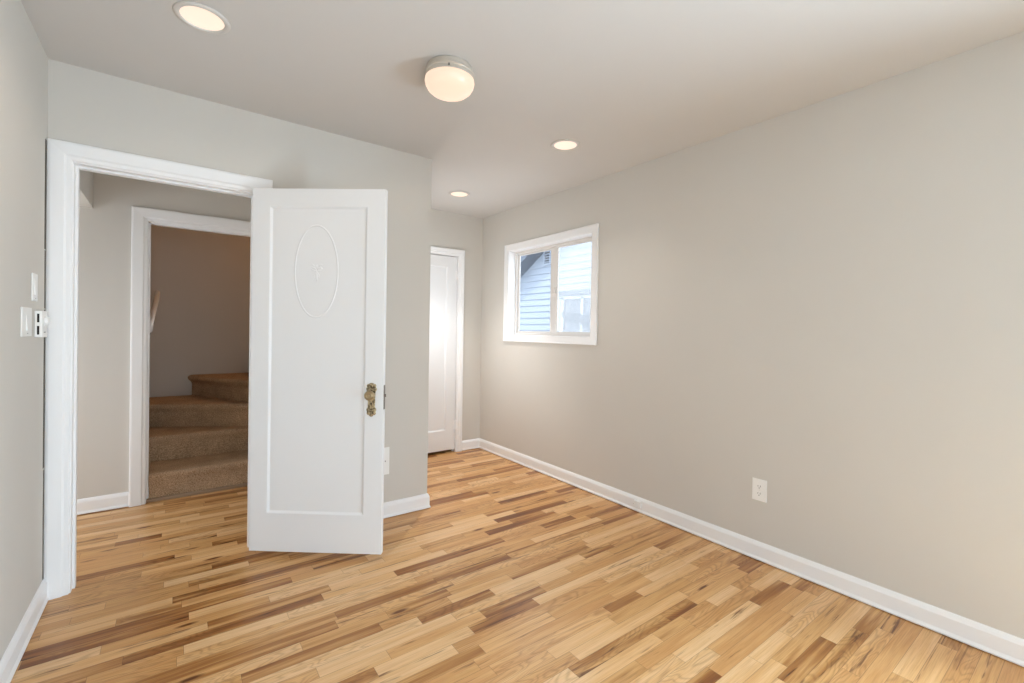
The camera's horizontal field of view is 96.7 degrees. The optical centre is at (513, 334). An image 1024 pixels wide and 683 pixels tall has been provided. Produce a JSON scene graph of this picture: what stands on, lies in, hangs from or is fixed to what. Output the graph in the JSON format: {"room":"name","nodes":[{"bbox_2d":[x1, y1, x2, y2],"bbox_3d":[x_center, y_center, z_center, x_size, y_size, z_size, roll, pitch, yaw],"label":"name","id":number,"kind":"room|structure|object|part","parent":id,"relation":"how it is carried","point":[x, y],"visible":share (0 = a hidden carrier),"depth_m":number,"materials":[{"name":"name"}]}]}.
{"room":"empty bedroom","nodes":[
{"label":"empty bedroom","id":0,"kind":"room"},
{"bbox_2d":[0,0,47,660],"bbox_3d":[-0.948,0.014,0.374,0.121,2.500,4.472,1,1,-37],"label":"wall","id":1,"kind":"structure","parent":0,"point":[23,58],"depth_m":1.76,"materials":[{"name":"paint"}]},
{"bbox_2d":[0,579,48,682],"bbox_3d":[-0.904,1.210,0.415,0.020,0.101,4.208,1,1,-37],"label":"baseboard","id":2,"kind":"structure","parent":1,"relation":"attached to","point":[17,646],"depth_m":1.78,"materials":[{"name":"paint"}]},
{"bbox_2d":[20,307,31,336],"bbox_3d":[-1.942,-0.050,1.817,0.009,0.116,0.150,1,1,-37],"label":"light switch","id":3,"kind":"object","parent":1,"relation":"attached to","point":[26,313],"visible":1,"depth_m":1.80,"materials":[{"name":"white plastic"}]},
{"bbox_2d":[31,273,37,301],"bbox_3d":[-2.015,-0.198,1.918,0.009,0.116,0.084,1,1,-37],"label":"light switch","id":4,"kind":"object","parent":1,"relation":"attached to","point":[34,277],"visible":1,"depth_m":1.91,"materials":[{"name":"white plastic"}]},
{"bbox_2d":[34,310,49,336],"bbox_3d":[-2.042,-0.045,1.974,0.036,0.114,0.099,1,1,-37],"label":"thermostat","id":5,"kind":"object","parent":1,"relation":"attached to","point":[41,320],"visible":1,"depth_m":1.94,"materials":[{"name":"white plastic"}]},
{"bbox_2d":[79,170,92,207],"bbox_3d":[-2.588,-1.062,2.594,0.171,0.435,1.081,1,1,-37],"label":"beam","id":6,"kind":"structure","parent":0,"point":[86,177],"depth_m":2.89,"materials":[{"name":"paint"}]},
{"bbox_2d":[48,59,431,518],"bbox_3d":[-1.735,-0.020,3.173,1.963,2.500,1.238,1,1,-37],"label":"wall","id":7,"kind":"structure","parent":0,"point":[88,107],"depth_m":2.81,"materials":[{"name":"paint"}]},
{"bbox_2d":[43,138,272,599],"bbox_3d":[-1.831,0.168,2.433,0.926,2.132,0.167,1,1,-37],"label":"door frame","id":8,"kind":"structure","parent":7,"relation":"attached to","point":[65,160],"depth_m":2.14,"materials":[{"name":"paint"}]},
{"bbox_3d":[-2.110,0.342,2.179,0.002,0.070,0.028,1,1,-37],"label":"strike plate","id":9,"kind":"part","parent":8,"relation":"part of","materials":[{"name":"white metal"}]},
{"bbox_2d":[249,188,387,554],"bbox_3d":[-1.089,0.204,2.543,0.766,2.017,0.142,1,0,2],"label":"door","id":10,"kind":"structure","parent":7,"relation":"in","point":[319,256],"depth_m":2.53,"materials":[{"name":"paint"}]},
{"bbox_3d":[-1.096,-0.349,2.525,0.251,0.519,0.002,1,0,2],"label":"oval moulding","id":11,"kind":"part","parent":10,"relation":"part of","materials":[{"name":"white wood"}]},
{"bbox_3d":[-0.786,0.333,2.486,0.056,0.056,0.050,1,0,2],"label":"knob","id":12,"kind":"part","parent":10,"relation":"part of","materials":[{"name":"gold metal"}]},
{"bbox_3d":[-0.720,0.348,2.530,0.002,0.134,0.023,1,0,2],"label":"latch plate","id":13,"kind":"part","parent":10,"relation":"part of","materials":[{"name":"metal"}]},
{"bbox_2d":[384,447,388,474],"bbox_3d":[-0.889,0.858,3.070,0.100,0.184,0.006,1,1,-37],"label":"wall plate","id":14,"kind":"object","parent":7,"relation":"attached to","point":[386,450],"visible":0.44,"depth_m":3.09,"materials":[{"name":"white plastic"}]},
{"bbox_2d":[77,172,482,498],"bbox_3d":[-2.600,-0.492,4.154,4.583,3.400,1.417,1,1,-37],"label":"wall","id":15,"kind":"structure","parent":0,"point":[104,317],"depth_m":4.30,"materials":[{"name":"paint"}]},
{"bbox_2d":[77,492,128,514],"bbox_3d":[-3.325,1.153,2.750,1.531,0.101,0.020,1,1,-37],"label":"baseboard","id":16,"kind":"structure","parent":15,"relation":"attached to","point":[118,500],"depth_m":3.12,"materials":[{"name":"paint"}]},
{"bbox_2d":[150,290,159,333],"bbox_3d":[-3.009,-0.179,3.787,0.081,0.446,1.084,1,1,-37],"label":"handrail","id":17,"kind":"object","parent":15,"relation":"attached to","point":[157,293],"visible":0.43,"depth_m":3.73,"materials":[{"name":"paint"}]},
{"bbox_2d":[129,206,250,506],"bbox_3d":[-2.338,0.160,3.526,0.963,2.115,0.124,1,1,-37],"label":"door frame","id":18,"kind":"structure","parent":15,"relation":"attached to","point":[142,218],"depth_m":3.23,"materials":[{"name":"paint"}]},
{"bbox_2d":[428,254,459,452],"bbox_3d":[-0.897,0.196,4.566,0.772,2.014,0.088,1,1,-37],"label":"door","id":19,"kind":"structure","parent":15,"relation":"in","point":[444,274],"depth_m":4.71,"materials":[{"name":"paint"}]},
{"bbox_2d":[431,246,464,451],"bbox_3d":[-0.931,0.171,4.594,0.902,2.122,0.124,1,1,-37],"label":"door frame","id":20,"kind":"structure","parent":15,"relation":"attached to","point":[460,254],"depth_m":4.79,"materials":[{"name":"paint"}]},
{"bbox_2d":[462,438,479,450],"bbox_3d":[-0.461,1.183,4.904,0.228,0.101,0.020,1,1,-37],"label":"baseboard","id":21,"kind":"structure","parent":15,"relation":"attached to","point":[472,443],"depth_m":4.89,"materials":[{"name":"paint"}]},
{"bbox_2d":[10,448,1023,682],"bbox_3d":[-0.552,1.302,1.520,4.453,0.080,5.596,1,1,-37],"label":"floor","id":22,"kind":"structure","parent":0,"point":[513,572],"depth_m":2.09,"materials":[{"name":"brown wood"}]},
{"bbox_2d":[146,373,248,502],"bbox_3d":[-2.164,0.413,4.424,2.200,1.601,1.292,1,1,-37],"label":"staircase","id":23,"kind":"structure","parent":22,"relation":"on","point":[198,441],"depth_m":3.85,"materials":[{"name":"brown carpet"}]},
{"bbox_2d":[21,0,1023,217],"bbox_3d":[-0.492,-1.287,1.435,4.703,0.100,5.670,1,1,-37],"label":"ceiling","id":24,"kind":"structure","parent":0,"point":[633,82],"depth_m":2.06,"materials":[{"name":"paint"}]},
{"bbox_2d":[172,1,230,34],"bbox_3d":[-1.233,-1.248,1.803,0.192,0.007,0.192,1,1,-37],"label":"recessed light","id":25,"kind":"object","parent":24,"relation":"in","point":[201,17],"visible":1,"depth_m":1.79,"materials":[{"name":"white plastic"}]},
{"bbox_2d":[425,55,473,101],"bbox_3d":[-0.298,-1.172,2.124,0.234,0.132,0.229,1,1,-37],"label":"flush ceiling light","id":26,"kind":"object","parent":24,"relation":"attached to","point":[448,78],"visible":1,"depth_m":2.05,"materials":[{"name":"white"}]},
{"bbox_2d":[448,191,469,197],"bbox_3d":[-0.490,-1.254,4.079,0.192,0.007,0.192,1,1,-37],"label":"recessed light","id":27,"kind":"object","parent":24,"relation":"in","point":[460,194],"visible":1,"depth_m":4.08,"materials":[{"name":"white plastic"}]},
{"bbox_2d":[551,139,579,150],"bbox_3d":[0.335,-1.232,2.972,0.192,0.007,0.192,1,1,-37],"label":"recessed light","id":28,"kind":"object","parent":24,"relation":"in","point":[562,144],"visible":1,"depth_m":2.96,"materials":[{"name":"white plastic"}]},
{"bbox_2d":[480,31,1023,638],"bbox_3d":[1.325,0.032,2.813,0.120,2.500,5.670,1,1,-37],"label":"wall","id":29,"kind":"structure","parent":0,"point":[822,303],"depth_m":2.35,"materials":[{"name":"paint"}]},
{"bbox_2d":[503,223,598,344],"bbox_3d":[0.328,-0.404,4.141,0.138,0.964,1.265,1,1,-37],"label":"window","id":30,"kind":"structure","parent":29,"relation":"in","point":[513,253],"depth_m":4.15,"materials":[{"name":"paint"}]},
{"bbox_3d":[0.222,-0.406,4.379,0.014,0.800,0.601,1,1,-37],"label":"sash","id":31,"kind":"part","parent":30,"relation":"part of","materials":[{"name":"plastic"}]},
{"bbox_3d":[0.365,-0.404,4.169,0.044,0.828,1.129,1,1,-37],"label":"frame","id":32,"kind":"part","parent":30,"relation":"part of","materials":[{"name":"plastic"}]},
{"bbox_3d":[0.528,-0.397,3.936,0.016,0.800,0.545,1,1,-37],"label":"sash","id":33,"kind":"part","parent":30,"relation":"part of","materials":[{"name":"plastic"}]},
{"bbox_2d":[479,438,1023,666],"bbox_3d":[1.243,1.227,2.789,0.020,0.101,5.450,1,1,-37],"label":"baseboard","id":34,"kind":"structure","parent":29,"relation":"attached to","point":[1001,644],"depth_m":2.36,"materials":[{"name":"paint"}]},
{"bbox_2d":[633,500,640,508],"bbox_3d":[0.880,1.214,3.257,0.016,0.048,0.062,1,1,-37],"label":"cable jack","id":35,"kind":"object","parent":34,"relation":"attached to","point":[637,504],"visible":1,"depth_m":3.25,"materials":[{"name":"white plastic"}]},
{"bbox_2d":[752,477,766,502],"bbox_3d":[1.398,0.886,2.596,0.007,0.124,0.080,1,1,-37],"label":"wall outlet","id":36,"kind":"object","parent":29,"relation":"attached to","point":[759,486],"visible":1,"depth_m":2.59,"materials":[{"name":"white plastic"}]},
{"label":"outside","id":37,"kind":"structure","parent":0,"visible":0},
{"bbox_3d":[3.181,2.008,9.890,11.050,0.300,20.000,1,1,-37],"label":"ground","id":38,"kind":"structure","parent":37,"visible":0},
{"bbox_2d":[520,242,591,331],"bbox_3d":[2.407,-1.131,8.721,3.740,5.969,5.950,1,1,-37],"label":"neighbouring house","id":39,"kind":"structure","parent":38,"relation":"on","point":[574,307],"depth_m":8.77,"materials":[{"name":"paint"}]},
{"bbox_2d":[543,250,550,265],"bbox_3d":[0.676,-1.557,9.101,0.050,0.340,0.220,1,1,-37],"label":"vent","id":40,"kind":"object","parent":39,"relation":"attached to","point":[547,254],"depth_m":9.11,"materials":[{"name":"paint"}]},
{"bbox_3d":[1.198,-0.196,7.497,0.024,0.880,1.120,1,1,-37],"label":"pane","id":41,"kind":"part","parent":39,"relation":"part of","materials":[{"name":"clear glass"}]}
]}

